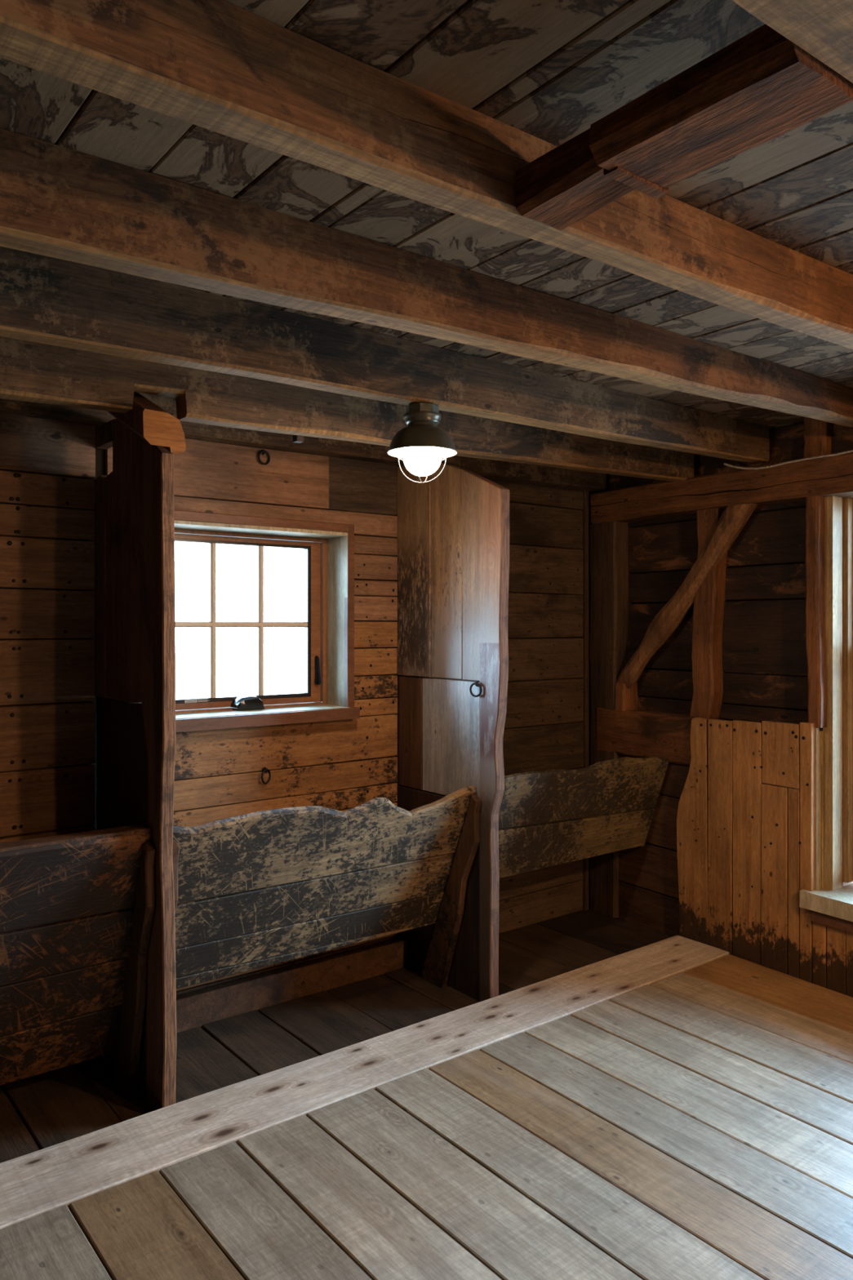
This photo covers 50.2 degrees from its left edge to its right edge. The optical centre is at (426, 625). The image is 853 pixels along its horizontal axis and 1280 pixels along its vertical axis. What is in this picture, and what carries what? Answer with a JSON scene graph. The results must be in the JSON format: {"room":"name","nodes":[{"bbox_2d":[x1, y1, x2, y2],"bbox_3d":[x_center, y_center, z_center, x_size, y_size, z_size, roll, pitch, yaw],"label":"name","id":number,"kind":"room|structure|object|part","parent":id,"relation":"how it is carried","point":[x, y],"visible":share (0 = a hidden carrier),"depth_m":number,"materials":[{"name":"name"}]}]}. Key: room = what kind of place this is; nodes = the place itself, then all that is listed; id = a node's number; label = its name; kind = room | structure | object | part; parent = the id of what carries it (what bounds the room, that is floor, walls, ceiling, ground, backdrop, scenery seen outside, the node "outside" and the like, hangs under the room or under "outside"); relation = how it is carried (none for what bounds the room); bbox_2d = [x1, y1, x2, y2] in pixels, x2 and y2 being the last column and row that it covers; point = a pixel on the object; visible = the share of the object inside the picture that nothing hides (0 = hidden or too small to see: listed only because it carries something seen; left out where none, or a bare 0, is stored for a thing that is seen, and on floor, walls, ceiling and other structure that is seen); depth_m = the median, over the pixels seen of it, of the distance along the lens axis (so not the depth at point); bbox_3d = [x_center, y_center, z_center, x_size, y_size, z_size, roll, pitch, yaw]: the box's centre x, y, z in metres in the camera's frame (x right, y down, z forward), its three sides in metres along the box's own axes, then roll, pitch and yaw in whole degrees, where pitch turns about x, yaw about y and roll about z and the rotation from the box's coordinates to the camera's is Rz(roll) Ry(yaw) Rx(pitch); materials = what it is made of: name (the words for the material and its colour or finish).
{"room":"farm building","nodes":[
{"label":"farm building","id":0,"kind":"room"},
{"bbox_2d":[0,413,598,1032],"bbox_3d":[-1.476,0.345,3.208,6.800,2.550,0.281,0,0,-38],"label":"wall","id":1,"kind":"structure","parent":0,"point":[49,469],"depth_m":3.77,"materials":[{"name":"brown wood"}]},
{"bbox_2d":[0,398,115,427],"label":"wall plate","id":2,"kind":"object","parent":1,"relation":"attached to","point":[96,418],"depth_m":3.18,"materials":[{"name":"brown wood"}]},
{"bbox_2d":[138,392,177,417],"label":"wood block","id":3,"kind":"object","parent":1,"relation":"attached to","point":[168,404],"depth_m":3.40,"materials":[{"name":"brown wood"}]},
{"bbox_2d":[257,449,270,465],"bbox_3d":[-0.672,-0.694,3.747,0.022,0.066,0.061,0,0,41],"label":"ring","id":4,"kind":"object","parent":1,"relation":"attached to","point":[264,451],"visible":1,"depth_m":3.74,"materials":[{"name":"black metal"}]},
{"bbox_2d":[261,767,271,784],"bbox_3d":[-0.666,0.618,3.751,0.022,0.070,0.065,0,0,25],"label":"ring","id":5,"kind":"object","parent":1,"relation":"attached to","point":[264,770],"visible":1,"depth_m":3.75,"materials":[{"name":"black metal"}]},
{"bbox_2d":[173,510,359,732],"bbox_3d":[-0.764,-0.019,3.789,0.987,0.851,0.275,0,0,-38],"label":"window","id":6,"kind":"structure","parent":1,"relation":"in","point":[328,624],"depth_m":3.94,"materials":[{"name":"brown wood"}]},
{"bbox_3d":[-0.807,-0.016,3.889,0.793,0.718,0.045,0,0,-38],"label":"sash","id":7,"kind":"part","parent":6,"relation":"part of","materials":[{"name":"brown wood"}]},
{"bbox_3d":[-0.759,0.326,3.857,0.128,0.056,0.070,0,0,-38],"label":"crank handle","id":8,"kind":"part","parent":6,"relation":"part of","materials":[{"name":"black metal"}]},
{"bbox_3d":[-0.804,-0.019,3.885,0.841,0.748,0.075,0,0,-38],"label":"frame","id":9,"kind":"part","parent":6,"relation":"part of","materials":[{"name":"brown wood"}]},
{"bbox_3d":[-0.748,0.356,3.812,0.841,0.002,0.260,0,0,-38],"label":"sill","id":10,"kind":"part","parent":6,"relation":"part of","materials":[{"name":"brown wood"}]},
{"bbox_3d":[-0.764,0.382,3.789,0.987,0.048,0.275,0,0,-38],"label":"sill","id":11,"kind":"part","parent":6,"relation":"part of","materials":[{"name":"brown wood"}]},
{"bbox_3d":[-0.634,-0.175,4.024,0.228,0.340,0.004,0,0,-38],"label":"pane","id":12,"kind":"part","parent":6,"relation":"part of","materials":[{"name":"clear glass"}]},
{"bbox_3d":[-0.487,0.200,4.087,0.020,0.129,0.037,0,0,-38],"label":"lock lever","id":13,"kind":"part","parent":6,"relation":"part of","materials":[{"name":"black metal"}]},
{"bbox_2d":[179,420,404,466],"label":"ceiling beam","id":14,"kind":"structure","parent":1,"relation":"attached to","point":[195,431],"depth_m":3.73,"materials":[{"name":"brown wood"}]},
{"bbox_2d":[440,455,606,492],"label":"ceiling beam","id":15,"kind":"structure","parent":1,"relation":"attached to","point":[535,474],"depth_m":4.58,"materials":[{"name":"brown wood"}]},
{"bbox_2d":[0,906,852,1279],"bbox_3d":[0.439,1.577,0.657,7.100,0.165,6.900,0,0,-38],"label":"floor","id":16,"kind":"structure","parent":0,"point":[632,1100],"depth_m":2.68,"materials":[{"name":"brown wood"}]},
{"bbox_2d":[0,823,155,1096],"bbox_3d":[-2.473,1.091,1.974,3.653,0.898,0.592,0,0,-38],"label":"manger","id":17,"kind":"object","parent":16,"relation":"on","point":[77,909],"visible":1,"depth_m":2.85,"materials":[{"name":"brown wood"}]},
{"bbox_2d":[94,418,176,1110],"bbox_3d":[-0.998,0.407,3.089,0.047,2.265,0.652,0,0,-38],"label":"divider","id":18,"kind":"object","parent":16,"relation":"on","point":[135,590],"visible":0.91,"depth_m":2.96,"materials":[{"name":"brown wood"}]},
{"bbox_2d":[107,391,186,453],"bbox_3d":[-0.955,-0.704,2.969,0.140,0.352,0.518,0,0,-38],"label":"rail","id":19,"kind":"object","parent":18,"relation":"on","point":[152,423],"visible":0.63,"depth_m":2.77,"materials":[{"name":"brown wood"}]},
{"bbox_2d":[173,786,481,989],"bbox_3d":[-0.471,1.089,3.529,1.319,0.902,0.587,0,0,-38],"label":"manger","id":20,"kind":"object","parent":16,"relation":"on","point":[260,889],"visible":0.81,"depth_m":3.40,"materials":[{"name":"brown wood"}]},
{"bbox_2d":[397,461,510,1001],"bbox_3d":[0.101,0.406,3.910,0.052,2.268,0.703,0,0,-38],"label":"divider","id":21,"kind":"object","parent":16,"relation":"on","point":[453,527],"visible":0.9,"depth_m":3.83,"materials":[{"name":"brown wood"}]},
{"bbox_2d":[469,680,481,697],"bbox_3d":[0.205,0.259,3.724,0.061,0.066,0.022,0,0,38],"label":"ring","id":22,"kind":"object","parent":21,"relation":"attached to","point":[476,683],"visible":1,"depth_m":3.72,"materials":[{"name":"black metal"}]},
{"bbox_2d":[498,756,669,878],"bbox_3d":[0.571,1.081,4.335,1.208,0.918,0.590,0,0,-38],"label":"manger","id":23,"kind":"object","parent":16,"relation":"on","point":[548,818],"visible":0.7,"depth_m":4.18,"materials":[{"name":"brown wood"}]},
{"bbox_2d":[0,0,852,429],"bbox_3d":[0.439,-0.949,0.657,7.100,0.102,6.900,0,0,-38],"label":"ceiling","id":24,"kind":"structure","parent":0,"point":[547,70],"depth_m":1.70,"materials":[{"name":"brown"}]},
{"bbox_2d":[293,435,303,443],"bbox_3d":[-0.452,-0.774,3.212,0.028,0.252,0.030,0,0,-38],"label":"wooden peg","id":25,"kind":"object","parent":24,"relation":"hanging from","point":[296,438],"visible":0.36,"depth_m":3.20,"materials":[{"name":"wood"}]},
{"bbox_2d":[0,336,693,481],"bbox_3d":[-1.236,-0.741,2.523,6.340,0.315,0.085,0,0,-37],"label":"joist","id":26,"kind":"object","parent":24,"relation":"attached to","point":[30,371],"visible":0.73,"depth_m":3.05,"materials":[{"name":"brown wood"}]},
{"bbox_2d":[0,246,769,463],"bbox_3d":[-0.982,-0.777,2.196,6.340,0.245,0.084,0,0,-38],"label":"joist","id":27,"kind":"object","parent":24,"relation":"attached to","point":[45,300],"visible":0.97,"depth_m":2.65,"materials":[{"name":"brown wood"}]},
{"bbox_2d":[386,401,457,483],"bbox_3d":[-0.014,-0.587,2.945,0.228,0.250,0.228,0,0,-38],"label":"lamp","id":28,"kind":"object","parent":27,"relation":"attached to","point":[422,445],"visible":1,"depth_m":2.89,"materials":[{"name":"brown metal"}]},
{"bbox_3d":[-0.014,-0.599,2.945,0.228,0.082,0.228,0,0,-38],"label":"lamp shade","id":29,"kind":"part","parent":28,"relation":"part of","materials":[{"name":"brown metal"}]},
{"bbox_3d":[-0.014,-0.556,2.945,0.126,0.144,0.126,0,0,-38],"label":"glass globe","id":30,"kind":"part","parent":28,"relation":"part of","materials":[{"name":"white glass"}]},
{"bbox_2d":[0,0,852,349],"bbox_3d":[-0.318,-0.822,1.339,6.343,0.154,0.091,0,0,-37],"label":"joist","id":31,"kind":"object","parent":24,"relation":"attached to","point":[222,67],"visible":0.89,"depth_m":1.47,"materials":[{"name":"brown wood"}]},
{"bbox_2d":[515,24,852,231],"bbox_3d":[0.370,-0.778,1.453,0.184,0.088,0.558,0,0,-38],"label":"beam","id":32,"kind":"structure","parent":31,"relation":"attached to","point":[762,86],"depth_m":1.36,"materials":[{"name":"brown wood"}]},
{"bbox_2d":[0,128,852,427],"bbox_3d":[-0.656,-0.772,1.776,6.342,0.254,0.094,0,0,-37],"label":"joist","id":33,"kind":"object","parent":24,"relation":"attached to","point":[58,202],"visible":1,"depth_m":2.05,"materials":[{"name":"brown wood"}]},
{"bbox_2d":[732,0,852,83],"bbox_3d":[0.102,-0.822,0.799,6.340,0.153,0.149,0,0,-38],"label":"joist","id":34,"kind":"object","parent":24,"relation":"attached to","point":[823,28],"visible":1,"depth_m":1.13,"materials":[{"name":"brown wood"}]},
{"bbox_2d":[589,422,852,997],"bbox_3d":[2.844,0.345,2.397,0.383,2.550,6.727,0,0,-35],"label":"wall","id":35,"kind":"structure","parent":0,"point":[726,858],"depth_m":4.23,"materials":[{"name":"brown wood"}]},
{"bbox_3d":[0.992,0.505,4.915,0.148,2.110,0.198,0,0,-38],"label":"corner post","id":36,"kind":"part","parent":35,"relation":"part of","materials":[{"name":"brown wood"}]},
{"bbox_3d":[1.052,0.372,4.805,0.118,0.145,0.075,0,0,-38],"label":"stub post","id":37,"kind":"part","parent":35,"relation":"part of","materials":[{"name":"brown wood"}]},
{"bbox_2d":[596,707,722,765],"bbox_3d":[1.173,0.558,4.650,0.141,0.241,0.718,0,0,-35],"label":"beam","id":38,"kind":"structure","parent":35,"relation":"attached to","point":[638,733],"depth_m":4.63,"materials":[{"name":"brown wood"}]},
{"bbox_2d":[689,507,727,718],"bbox_3d":[1.358,-0.060,4.384,0.101,1.000,0.167,0,0,-38],"label":"stud","id":39,"kind":"object","parent":38,"relation":"on","point":[709,600],"visible":0.88,"depth_m":4.34,"materials":[{"name":"brown wood"}]},
{"bbox_2d":[616,489,757,688],"bbox_3d":[1.255,-0.136,4.478,0.098,0.992,0.877,0,0,-34],"label":"diagonal brace","id":40,"kind":"object","parent":35,"relation":"attached to","point":[734,518],"visible":0.92,"depth_m":4.42,"materials":[{"name":"brown wood"}]},
{"bbox_2d":[590,452,852,524],"bbox_3d":[2.726,-0.631,2.393,0.161,0.168,6.257,0,0,-35],"label":"beam","id":41,"kind":"structure","parent":35,"relation":"on","point":[833,476],"depth_m":4.19,"materials":[{"name":"brown wood"}]},
{"bbox_2d":[723,449,852,470],"bbox_3d":[1.817,-0.720,3.544,0.011,0.057,1.572,0,0,-35],"label":"cable","id":42,"kind":"object","parent":41,"relation":"attached to","point":[851,451],"visible":1,"depth_m":3.91,"materials":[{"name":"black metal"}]},
{"bbox_2d":[803,417,832,457],"bbox_3d":[1.688,-0.795,3.930,0.071,0.210,0.107,0,0,-38],"label":"stud","id":43,"kind":"object","parent":41,"relation":"on","point":[817,434],"visible":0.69,"depth_m":3.90,"materials":[{"name":"brown wood"}]},
{"bbox_2d":[805,495,827,728],"bbox_3d":[1.695,-0.065,3.905,0.158,0.990,0.075,0,0,-38],"label":"window post","id":44,"kind":"object","parent":35,"relation":"attached to","point":[815,639],"visible":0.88,"depth_m":3.86,"materials":[{"name":"brown wood"}]},
{"bbox_2d":[800,496,852,933],"bbox_3d":[2.025,0.299,3.521,0.368,1.878,1.103,0,0,-35],"label":"window","id":45,"kind":"structure","parent":35,"relation":"in","point":[831,903],"depth_m":3.86,"materials":[{"name":"brown wood"}]},
{"bbox_3d":[2.028,1.153,3.517,0.367,0.070,1.093,0,0,-35],"label":"sill","id":46,"kind":"part","parent":45,"relation":"part of","materials":[{"name":"brown wood"}]}
]}

